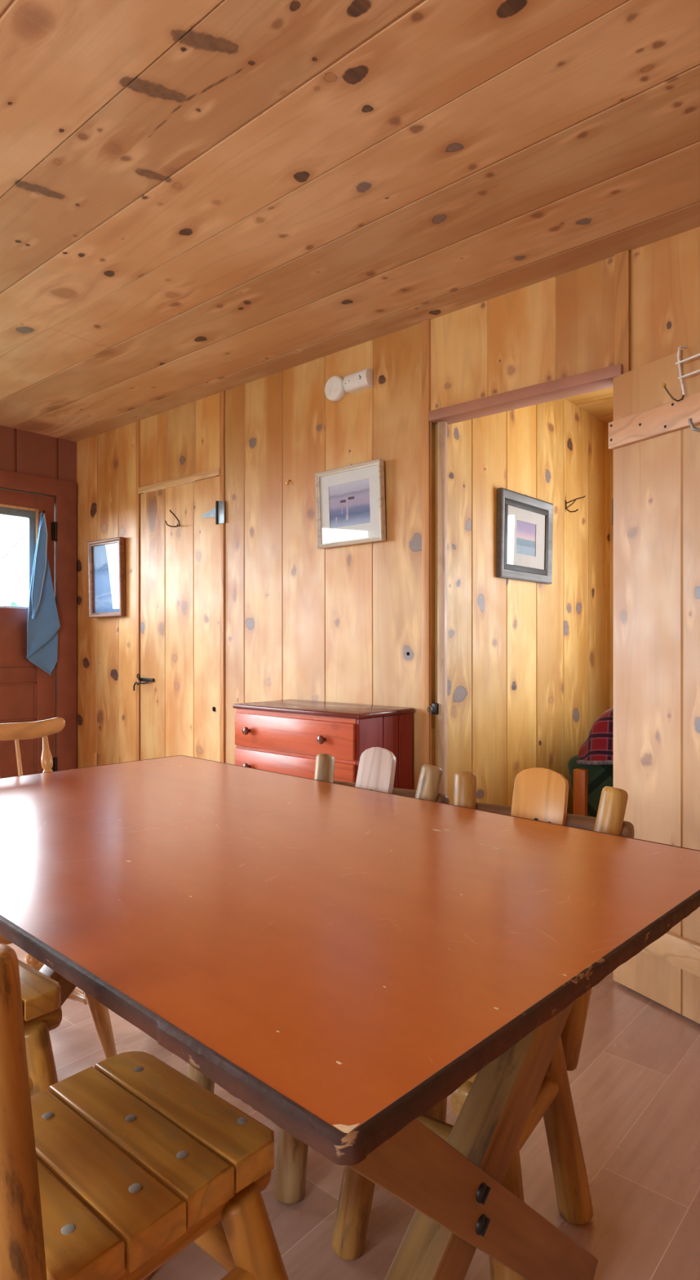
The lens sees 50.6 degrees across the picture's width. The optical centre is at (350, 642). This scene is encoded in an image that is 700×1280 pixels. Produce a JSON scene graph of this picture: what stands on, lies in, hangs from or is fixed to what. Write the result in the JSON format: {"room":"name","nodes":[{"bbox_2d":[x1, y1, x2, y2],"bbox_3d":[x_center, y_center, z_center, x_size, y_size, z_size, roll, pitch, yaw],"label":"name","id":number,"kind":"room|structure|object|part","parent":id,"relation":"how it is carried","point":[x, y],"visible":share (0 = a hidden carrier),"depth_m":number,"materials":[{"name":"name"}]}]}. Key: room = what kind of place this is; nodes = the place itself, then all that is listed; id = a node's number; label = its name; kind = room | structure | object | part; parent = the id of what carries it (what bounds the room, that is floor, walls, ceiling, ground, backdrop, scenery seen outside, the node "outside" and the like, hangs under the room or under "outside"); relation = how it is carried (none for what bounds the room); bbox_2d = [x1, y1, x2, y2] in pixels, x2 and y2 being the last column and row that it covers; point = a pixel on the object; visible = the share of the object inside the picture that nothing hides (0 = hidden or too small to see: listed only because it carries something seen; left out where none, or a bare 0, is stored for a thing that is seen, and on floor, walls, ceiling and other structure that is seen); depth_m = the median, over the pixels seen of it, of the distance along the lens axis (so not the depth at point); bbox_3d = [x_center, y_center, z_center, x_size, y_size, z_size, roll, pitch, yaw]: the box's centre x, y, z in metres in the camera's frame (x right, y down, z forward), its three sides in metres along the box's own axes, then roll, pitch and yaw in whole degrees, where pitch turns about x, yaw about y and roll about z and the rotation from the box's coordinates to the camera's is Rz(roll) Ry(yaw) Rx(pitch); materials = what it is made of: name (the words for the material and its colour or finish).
{"room":"cabin dining room","nodes":[
{"label":"cabin dining room","id":0,"kind":"room"},
{"bbox_2d":[0,425,76,756],"bbox_3d":[-2.275,-0.085,4.385,0.100,2.470,1.350,0,0,41],"label":"wall","id":1,"kind":"structure","parent":0,"point":[22,451],"depth_m":4.66,"materials":[{"name":"red wood"}]},
{"bbox_2d":[0,488,57,777],"bbox_3d":[-2.173,0.104,4.436,0.067,2.072,0.850,0,0,41],"label":"door","id":2,"kind":"structure","parent":1,"relation":"in","point":[27,691],"depth_m":4.59,"materials":[{"name":"brown paint"}]},
{"bbox_3d":[-2.200,-0.522,4.424,0.031,0.625,0.648,0,0,41],"label":"sash","id":3,"kind":"part","parent":2,"relation":"part of","materials":[{"name":"clear glass"}]},
{"bbox_3d":[-1.940,-0.818,4.638,0.090,0.014,0.013,0,0,41],"label":"nail","id":4,"kind":"object","parent":2,"relation":"attached to","visible":0},
{"bbox_2d":[26,512,60,675],"bbox_3d":[-1.919,-0.308,4.630,0.054,1.024,0.210,0,0,37],"label":"towel","id":5,"kind":"object","parent":4,"relation":"hanging from","point":[43,624],"visible":1,"depth_m":4.62,"materials":[{"name":"blue fabric"}]},
{"bbox_2d":[0,469,76,498],"bbox_3d":[-2.156,-0.994,4.426,0.024,0.104,1.108,0,0,41],"label":"trim","id":6,"kind":"structure","parent":1,"relation":"attached to","point":[8,479],"depth_m":4.63,"materials":[{"name":"brown paint"}]},
{"bbox_2d":[55,495,76,770],"bbox_3d":[-1.839,0.052,4.795,0.022,2.195,0.136,0,0,41],"label":"trim","id":7,"kind":"structure","parent":1,"relation":"attached to","point":[65,507],"depth_m":4.78,"materials":[{"name":"brown paint"}]},
{"bbox_2d":[0,0,699,441],"bbox_3d":[-0.985,-1.350,1.184,6.040,0.060,4.500,0,0,41],"label":"ceiling","id":8,"kind":"structure","parent":0,"point":[199,199],"depth_m":2.07,"materials":[{"name":"brown wood"}]},
{"bbox_2d":[6,943,699,1279],"bbox_3d":[-0.380,1.200,1.883,6.140,0.100,6.450,0,0,41],"label":"floor","id":9,"kind":"structure","parent":0,"point":[635,1083],"depth_m":1.63,"materials":[{"name":"brown wood"}]},
{"bbox_2d":[17,959,62,1096],"bbox_3d":[-0.903,0.722,1.417,0.434,0.863,0.629,0,0,41],"label":"chair","id":10,"kind":"object","parent":9,"relation":"on","point":[41,995],"visible":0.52,"depth_m":1.48,"materials":[{"name":"wood"}]},
{"bbox_3d":[-0.614,0.961,1.506,0.120,0.385,0.066,0,0,-21],"label":"leg","id":11,"kind":"part","parent":10,"relation":"part of","materials":[{"name":"brown wood"}]},
{"bbox_3d":[-0.745,0.778,1.419,0.064,0.062,0.385,0,0,41],"label":"seat rail","id":12,"kind":"part","parent":10,"relation":"part of","materials":[{"name":"brown wood"}]},
{"bbox_2d":[0,717,116,1058],"bbox_3d":[-0.960,0.698,2.081,0.546,0.911,0.550,0,0,41],"label":"chair","id":13,"kind":"object","parent":9,"relation":"on","point":[100,1013],"visible":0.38,"depth_m":2.31,"materials":[{"name":"brown wood"}]},
{"bbox_3d":[-0.908,0.725,2.037,0.410,0.040,0.450,0,0,41],"label":"seat","id":14,"kind":"part","parent":13,"relation":"part of","materials":[{"name":"brown wood"}]},
{"bbox_3d":[-1.137,0.275,2.235,0.077,0.065,0.550,0,0,41],"label":"crest rail","id":15,"kind":"part","parent":13,"relation":"part of","materials":[{"name":"brown wood"}]},
{"bbox_3d":[-0.939,0.945,2.197,0.083,0.414,0.063,0,0,41],"label":"leg","id":16,"kind":"part","parent":13,"relation":"part of","materials":[{"name":"brown wood"}]},
{"bbox_3d":[-0.945,0.511,2.340,0.036,0.426,0.149,0,0,-39],"label":"post","id":17,"kind":"part","parent":13,"relation":"part of","materials":[{"name":"brown wood"}]},
{"bbox_3d":[-0.712,0.945,2.046,0.137,0.417,0.055,0,0,5],"label":"leg","id":18,"kind":"part","parent":13,"relation":"part of","materials":[{"name":"brown wood"}]},
{"bbox_2d":[0,943,288,1279],"bbox_3d":[-0.359,0.725,1.028,0.532,0.864,0.507,0,0,41],"label":"chair","id":19,"kind":"object","parent":9,"relation":"on","point":[126,1162],"visible":1,"depth_m":0.98,"materials":[{"name":"wood"}]},
{"bbox_3d":[-0.350,0.611,0.758,0.074,0.601,0.111,0,0,41],"label":"post","id":20,"kind":"part","parent":19,"relation":"part of","materials":[{"name":"brown wood"}]},
{"bbox_3d":[-0.260,0.780,0.963,0.061,0.064,0.385,0,0,41],"label":"seat rail","id":21,"kind":"part","parent":19,"relation":"part of","materials":[{"name":"brown wood"}]},
{"bbox_3d":[-0.096,0.961,1.041,0.176,0.393,0.066,0,0,-2],"label":"leg","id":22,"kind":"part","parent":19,"relation":"part of","materials":[{"name":"brown wood"}]},
{"bbox_2d":[186,746,449,1204],"bbox_3d":[-0.081,0.722,1.845,0.427,0.862,0.627,0,0,34],"label":"chair","id":23,"kind":"object","parent":9,"relation":"on","point":[377,765],"visible":0.09,"depth_m":1.95,"materials":[{"name":"wood"}]},
{"bbox_3d":[-0.341,0.961,1.704,0.064,0.384,0.108,0,0,19],"label":"leg","id":24,"kind":"part","parent":23,"relation":"part of","materials":[{"name":"brown wood"}]},
{"bbox_3d":[-0.112,0.961,1.551,0.106,0.384,0.066,0,0,-41],"label":"leg","id":25,"kind":"part","parent":23,"relation":"part of","materials":[{"name":"brown wood"}]},
{"bbox_3d":[-0.093,0.614,2.090,0.061,0.583,0.226,0,0,13],"label":"post","id":26,"kind":"part","parent":23,"relation":"part of","materials":[{"name":"brown wood"}]},
{"bbox_3d":[0.079,0.428,2.083,0.427,0.054,0.053,0,0,34],"label":"rail","id":27,"kind":"part","parent":23,"relation":"part of","materials":[{"name":"brown wood"}]},
{"bbox_3d":[0.151,0.614,1.926,0.226,0.583,0.061,0,0,-36],"label":"post","id":28,"kind":"part","parent":23,"relation":"part of","materials":[{"name":"brown wood"}]},
{"bbox_2d":[232,699,414,789],"bbox_3d":[-0.137,0.709,3.146,0.730,0.882,0.393,0,0,41],"label":"dresser","id":29,"kind":"object","parent":9,"relation":"on","point":[283,736],"visible":0.25,"depth_m":3.00,"materials":[{"name":"red wood"}]},
{"bbox_3d":[-0.443,0.532,3.174,0.035,0.035,0.033,0,0,41],"label":"knob","id":30,"kind":"part","parent":29,"relation":"part of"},
{"bbox_3d":[-0.443,0.377,3.174,0.035,0.035,0.033,0,0,41],"label":"knob","id":31,"kind":"part","parent":29,"relation":"part of","materials":[{"name":"brown wood"}]},
{"bbox_3d":[-0.242,0.532,3.031,0.688,0.142,0.017,0,0,41],"label":"drawer","id":32,"kind":"part","parent":29,"relation":"part of","materials":[{"name":"red wood"}]},
{"bbox_3d":[-0.242,0.377,3.031,0.688,0.142,0.017,0,0,41],"label":"drawer","id":33,"kind":"part","parent":29,"relation":"part of","materials":[{"name":"red wood"}]},
{"bbox_3d":[-0.111,0.377,2.885,0.035,0.035,0.033,0,0,41],"label":"knob","id":34,"kind":"part","parent":29,"relation":"part of","materials":[{"name":"brown wood"}]},
{"bbox_3d":[0.140,0.719,2.938,0.020,0.862,0.341,0,0,41],"label":"panel","id":35,"kind":"part","parent":29,"relation":"part of","materials":[{"name":"red wood"}]},
{"bbox_2d":[0,755,699,1279],"bbox_3d":[-0.284,0.770,1.587,1.812,0.761,1.084,0,0,44],"label":"dining table","id":36,"kind":"object","parent":9,"relation":"on","point":[340,961],"visible":1,"depth_m":1.05,"materials":[{"name":"orange laminate"}]},
{"bbox_3d":[-0.710,0.799,2.122,0.068,0.702,0.895,0,0,44],"label":"crossed leg","id":37,"kind":"part","parent":36,"relation":"part of","materials":[{"name":"brown wood"}]},
{"bbox_3d":[0.146,0.792,1.026,0.040,0.715,0.811,0,0,44],"label":"crossed leg","id":38,"kind":"part","parent":36,"relation":"part of","materials":[{"name":"brown wood"}]},
{"bbox_3d":[0.206,0.799,1.170,0.068,0.702,0.977,0,0,44],"label":"crossed leg","id":39,"kind":"part","parent":36,"relation":"part of","materials":[{"name":"brown wood"}]},
{"bbox_2d":[331,767,635,1279],"bbox_3d":[0.290,0.726,1.542,0.442,0.857,0.628,0,0,34],"label":"chair","id":40,"kind":"object","parent":9,"relation":"on","point":[540,793],"visible":0.27,"depth_m":1.46,"materials":[{"name":"wood"}]},
{"bbox_3d":[0.028,0.961,1.405,0.127,0.386,0.067,0,0,-3],"label":"leg","id":41,"kind":"part","parent":40,"relation":"part of","materials":[{"name":"brown wood"}]},
{"bbox_3d":[0.188,0.961,1.645,0.067,0.386,0.131,0,0,-18],"label":"leg","id":42,"kind":"part","parent":40,"relation":"part of","materials":[{"name":"brown wood"}]},
{"bbox_3d":[0.299,0.778,1.399,0.064,0.062,0.385,0,0,34],"label":"seat rail","id":43,"kind":"part","parent":40,"relation":"part of","materials":[{"name":"brown wood"}]},
{"bbox_3d":[0.274,0.614,1.790,0.061,0.583,0.229,0,0,11],"label":"post","id":44,"kind":"part","parent":40,"relation":"part of","materials":[{"name":"brown wood"}]},
{"bbox_3d":[0.262,0.961,1.248,0.067,0.386,0.128,0,0,-18],"label":"leg","id":45,"kind":"part","parent":40,"relation":"part of","materials":[{"name":"brown wood"}]},
{"bbox_3d":[0.450,0.428,1.781,0.442,0.054,0.053,0,0,34],"label":"rail","id":46,"kind":"part","parent":40,"relation":"part of","materials":[{"name":"brown wood"}]},
{"bbox_3d":[0.423,0.961,1.487,0.127,0.386,0.069,0,0,-5],"label":"leg","id":47,"kind":"part","parent":40,"relation":"part of","materials":[{"name":"brown wood"}]},
{"bbox_3d":[0.526,0.614,1.622,0.229,0.583,0.060,0,0,-33],"label":"post","id":48,"kind":"part","parent":40,"relation":"part of","materials":[{"name":"brown wood"}]},
{"bbox_2d":[567,706,613,817],"bbox_3d":[1.851,0.699,3.328,1.520,0.903,0.900,0,0,41],"label":"armchair","id":49,"kind":"object","parent":9,"relation":"on","point":[590,771],"visible":0.27,"depth_m":3.42,"materials":[{"name":"green fabric"}]},
{"bbox_3d":[1.084,0.870,3.466,0.060,0.560,0.060,0,0,41],"label":"leg","id":50,"kind":"part","parent":49,"relation":"part of","materials":[{"name":"orange wood"}]},
{"bbox_2d":[567,754,613,817],"bbox_3d":[1.850,0.752,3.335,1.510,0.435,0.817,0,0,41],"label":"blanket","id":51,"kind":"object","parent":49,"relation":"on","point":[597,777],"depth_m":3.43,"materials":[{"name":"fabric"}]},
{"bbox_2d":[577,706,613,760],"bbox_3d":[1.863,0.415,3.322,1.437,0.334,0.892,0,0,41],"label":"blanket","id":52,"kind":"object","parent":49,"relation":"on","point":[599,744],"depth_m":3.38,"materials":[{"name":"fabric"}]},
{"bbox_2d":[76,226,699,790],"bbox_3d":[0.520,-0.085,2.922,6.040,2.470,0.102,0,0,41],"label":"wall","id":53,"kind":"structure","parent":0,"point":[304,621],"depth_m":3.37,"materials":[{"name":"brown wood"}]},
{"bbox_2d":[87,536,126,617],"bbox_3d":[-1.504,-0.399,4.566,0.340,0.478,0.033,-1,1,37],"label":"framed picture","id":54,"kind":"object","parent":53,"relation":"attached to","point":[106,557],"visible":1,"depth_m":4.57,"materials":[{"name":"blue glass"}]},
{"bbox_2d":[93,542,119,613],"bbox_3d":[-1.499,-0.399,4.573,0.287,0.420,0.011,0,0,37],"label":"print","id":55,"kind":"object","parent":54,"relation":"attached to","point":[106,556],"depth_m":4.58},
{"bbox_2d":[136,419,140,760],"bbox_3d":[-1.257,-0.085,4.390,0.026,2.470,0.010,0,0,41],"label":"trim","id":56,"kind":"structure","parent":53,"relation":"attached to","point":[138,422],"depth_m":4.38,"materials":[{"name":"brown wood"}]},
{"bbox_2d":[133,475,224,761],"bbox_3d":[-0.963,0.130,4.124,0.820,2.020,0.093,0,0,41],"label":"door","id":57,"kind":"structure","parent":53,"relation":"in","point":[180,677],"depth_m":4.13,"materials":[{"name":"brown wood"}]},
{"bbox_3d":[-0.673,-0.683,3.871,0.050,0.117,0.003,0,0,41],"label":"hinge plate","id":58,"kind":"part","parent":57,"relation":"part of","materials":[{"name":"metal"}]},
{"bbox_2d":[137,468,219,493],"bbox_3d":[-0.966,-0.900,4.136,0.748,0.035,0.014,0,0,41],"label":"trim","id":59,"kind":"structure","parent":53,"relation":"attached to","point":[213,473],"depth_m":4.10,"materials":[{"name":"brown wood"}]},
{"bbox_2d":[219,390,225,763],"bbox_3d":[-0.670,-0.085,3.882,0.032,2.470,0.010,0,0,41],"label":"trim","id":60,"kind":"structure","parent":53,"relation":"attached to","point":[222,393],"depth_m":3.88,"materials":[{"name":"brown wood"}]},
{"bbox_2d":[324,375,346,401],"bbox_3d":[-0.065,-1.146,3.334,0.111,0.111,0.045,0,0,41],"label":"smoke detector","id":61,"kind":"object","parent":53,"relation":"attached to","point":[335,390],"visible":0.91,"depth_m":3.31,"materials":[{"name":"white plastic"}]},
{"bbox_2d":[342,368,373,393],"bbox_3d":[0.035,-1.150,3.243,0.132,0.072,0.051,-2,-1,41],"label":"fire alarm","id":62,"kind":"object","parent":53,"relation":"attached to","point":[362,380],"visible":1,"depth_m":3.22,"materials":[{"name":"white plastic"}]},
{"bbox_2d":[422,319,431,765],"bbox_3d":[0.311,-0.085,3.029,0.036,2.470,0.014,0,0,41],"label":"trim","id":63,"kind":"structure","parent":53,"relation":"attached to","point":[426,324],"depth_m":3.02,"materials":[{"name":"brown wood"}]},
{"bbox_2d":[426,702,439,714],"bbox_3d":[0.346,0.267,3.019,0.046,0.044,0.050,0,0,41],"label":"door knob","id":64,"kind":"object","parent":53,"relation":"in","point":[435,706],"depth_m":3.00,"materials":[{"name":"black metal"}]},
{"bbox_3d":[0.356,0.267,3.014,0.024,0.044,0.046,0,0,41],"label":"plate","id":65,"kind":"part","parent":64,"relation":"part of","materials":[{"name":"black metal"}]},
{"bbox_2d":[429,363,623,424],"bbox_3d":[0.643,-0.916,2.769,0.781,0.041,0.096,0,0,41],"label":"trim","id":66,"kind":"structure","parent":53,"relation":"attached to","point":[602,378],"depth_m":2.72,"materials":[{"name":"brown paint"}]},
{"bbox_2d":[615,249,630,982],"bbox_3d":[0.920,-0.085,2.502,0.047,2.470,0.014,0,0,41],"label":"trim","id":67,"kind":"structure","parent":53,"relation":"attached to","point":[622,259],"depth_m":2.49,"materials":[{"name":"brown wood"}]},
{"bbox_2d":[608,342,699,1024],"bbox_3d":[1.053,0.121,2.153,0.099,2.034,0.793,0,0,-28],"label":"door","id":68,"kind":"structure","parent":53,"relation":"in","point":[655,437],"depth_m":2.33,"materials":[{"name":"brown wood"}]},
{"bbox_3d":[1.065,0.943,2.149,0.021,0.090,0.765,0,0,-28],"label":"rail","id":69,"kind":"part","parent":68,"relation":"part of","materials":[{"name":"brown wood"}]},
{"bbox_2d":[662,345,699,401],"bbox_3d":[1.101,-0.817,2.072,0.111,0.180,0.452,0,0,-28],"label":"rack","id":70,"kind":"object","parent":68,"relation":"hanging from","point":[679,362],"visible":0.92,"depth_m":2.23,"materials":[{"name":"white metal"}]},
{"bbox_3d":[0.009,-0.792,3.294,0.011,0.010,0.014,0,0,41],"label":"nail","id":71,"kind":"object","parent":53,"relation":"attached to","visible":0},
{"bbox_2d":[315,458,386,549],"bbox_3d":[-0.004,-0.607,3.271,0.384,0.350,0.041,0,0,41],"label":"framed picture","id":72,"kind":"object","parent":71,"relation":"hanging from","point":[350,500],"visible":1,"depth_m":3.27,"materials":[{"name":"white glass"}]},
{"bbox_2d":[328,478,370,528],"bbox_3d":[-0.002,-0.615,3.277,0.248,0.201,0.010,0,0,41],"label":"print","id":73,"kind":"object","parent":72,"relation":"attached to","point":[349,499],"depth_m":3.27},
{"bbox_2d":[435,398,610,814],"bbox_3d":[0.929,-0.065,3.700,0.060,2.430,1.750,0,0,41],"label":"wall","id":74,"kind":"structure","parent":0,"point":[529,663],"depth_m":3.52,"materials":[{"name":"brown wood"}]},
{"bbox_2d":[437,421,447,795],"bbox_3d":[0.375,0.127,3.003,0.032,2.046,0.027,0,0,41],"label":"trim","id":75,"kind":"structure","parent":74,"relation":"attached to","point":[442,425],"depth_m":2.99,"materials":[{"name":"brown wood"}]},
{"bbox_2d":[565,495,585,512],"bbox_3d":[1.183,-0.730,3.884,0.106,0.088,0.012,0,0,0],"label":"coat hook","id":76,"kind":"object","parent":74,"relation":"attached to","point":[575,500],"visible":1,"depth_m":3.88,"materials":[{"name":"brown metal"}]},
{"bbox_3d":[0.840,-0.707,3.546,0.013,0.011,0.010,0,0,41],"label":"nail","id":77,"kind":"object","parent":74,"relation":"attached to","visible":0},
{"bbox_2d":[496,487,553,584],"bbox_3d":[0.842,-0.498,3.530,0.025,0.402,0.515,1,1,41],"label":"framed picture","id":78,"kind":"object","parent":77,"relation":"hanging from","point":[525,523],"visible":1,"depth_m":3.51,"materials":[{"name":"grey wood"}]},
{"bbox_2d":[516,520,536,556],"bbox_3d":[0.838,-0.498,3.533,0.004,0.163,0.203,1,1,41],"label":"print","id":79,"kind":"object","parent":78,"relation":"attached to","point":[526,529],"depth_m":3.53},
{"bbox_2d":[564,386,613,423],"bbox_3d":[2.159,-1.300,2.683,3.250,0.040,1.678,0,0,41],"label":"ceiling","id":80,"kind":"structure","parent":0,"point":[600,403],"depth_m":3.95,"materials":[{"name":"brown wood"}]},
{"bbox_2d":[610,448,613,708],"bbox_3d":[2.740,-0.065,3.355,3.250,2.430,0.100,0,0,41],"label":"wall","id":81,"kind":"structure","parent":0,"point":[611,450],"depth_m":4.33,"materials":[{"name":"brown wood"}]},
{"label":"outside","id":82,"kind":"structure","parent":0,"visible":0},
{"bbox_3d":[-21.174,1.500,24.957,55.310,0.100,70.000,0,0,41],"label":"ground","id":83,"kind":"structure","parent":82,"visible":0},
{"bbox_2d":[7,601,19,606],"bbox_3d":[-11.378,0.011,25.983,1.556,2.918,1.425,0,0,25],"label":"tree","id":84,"kind":"object","parent":83,"relation":"on","point":[12,604],"visible":0.02,"depth_m":25.79,"materials":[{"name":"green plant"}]},
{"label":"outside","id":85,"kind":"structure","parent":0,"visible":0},
{"bbox_2d":[0,531,27,561],"bbox_3d":[-3.456,-1.930,9.146,0.012,9.249,11.332,0,0,12],"label":"overhead cable","id":86,"kind":"object","parent":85,"point":[27,531],"visible":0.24,"depth_m":8.09,"materials":[{"name":"white"}]}
]}

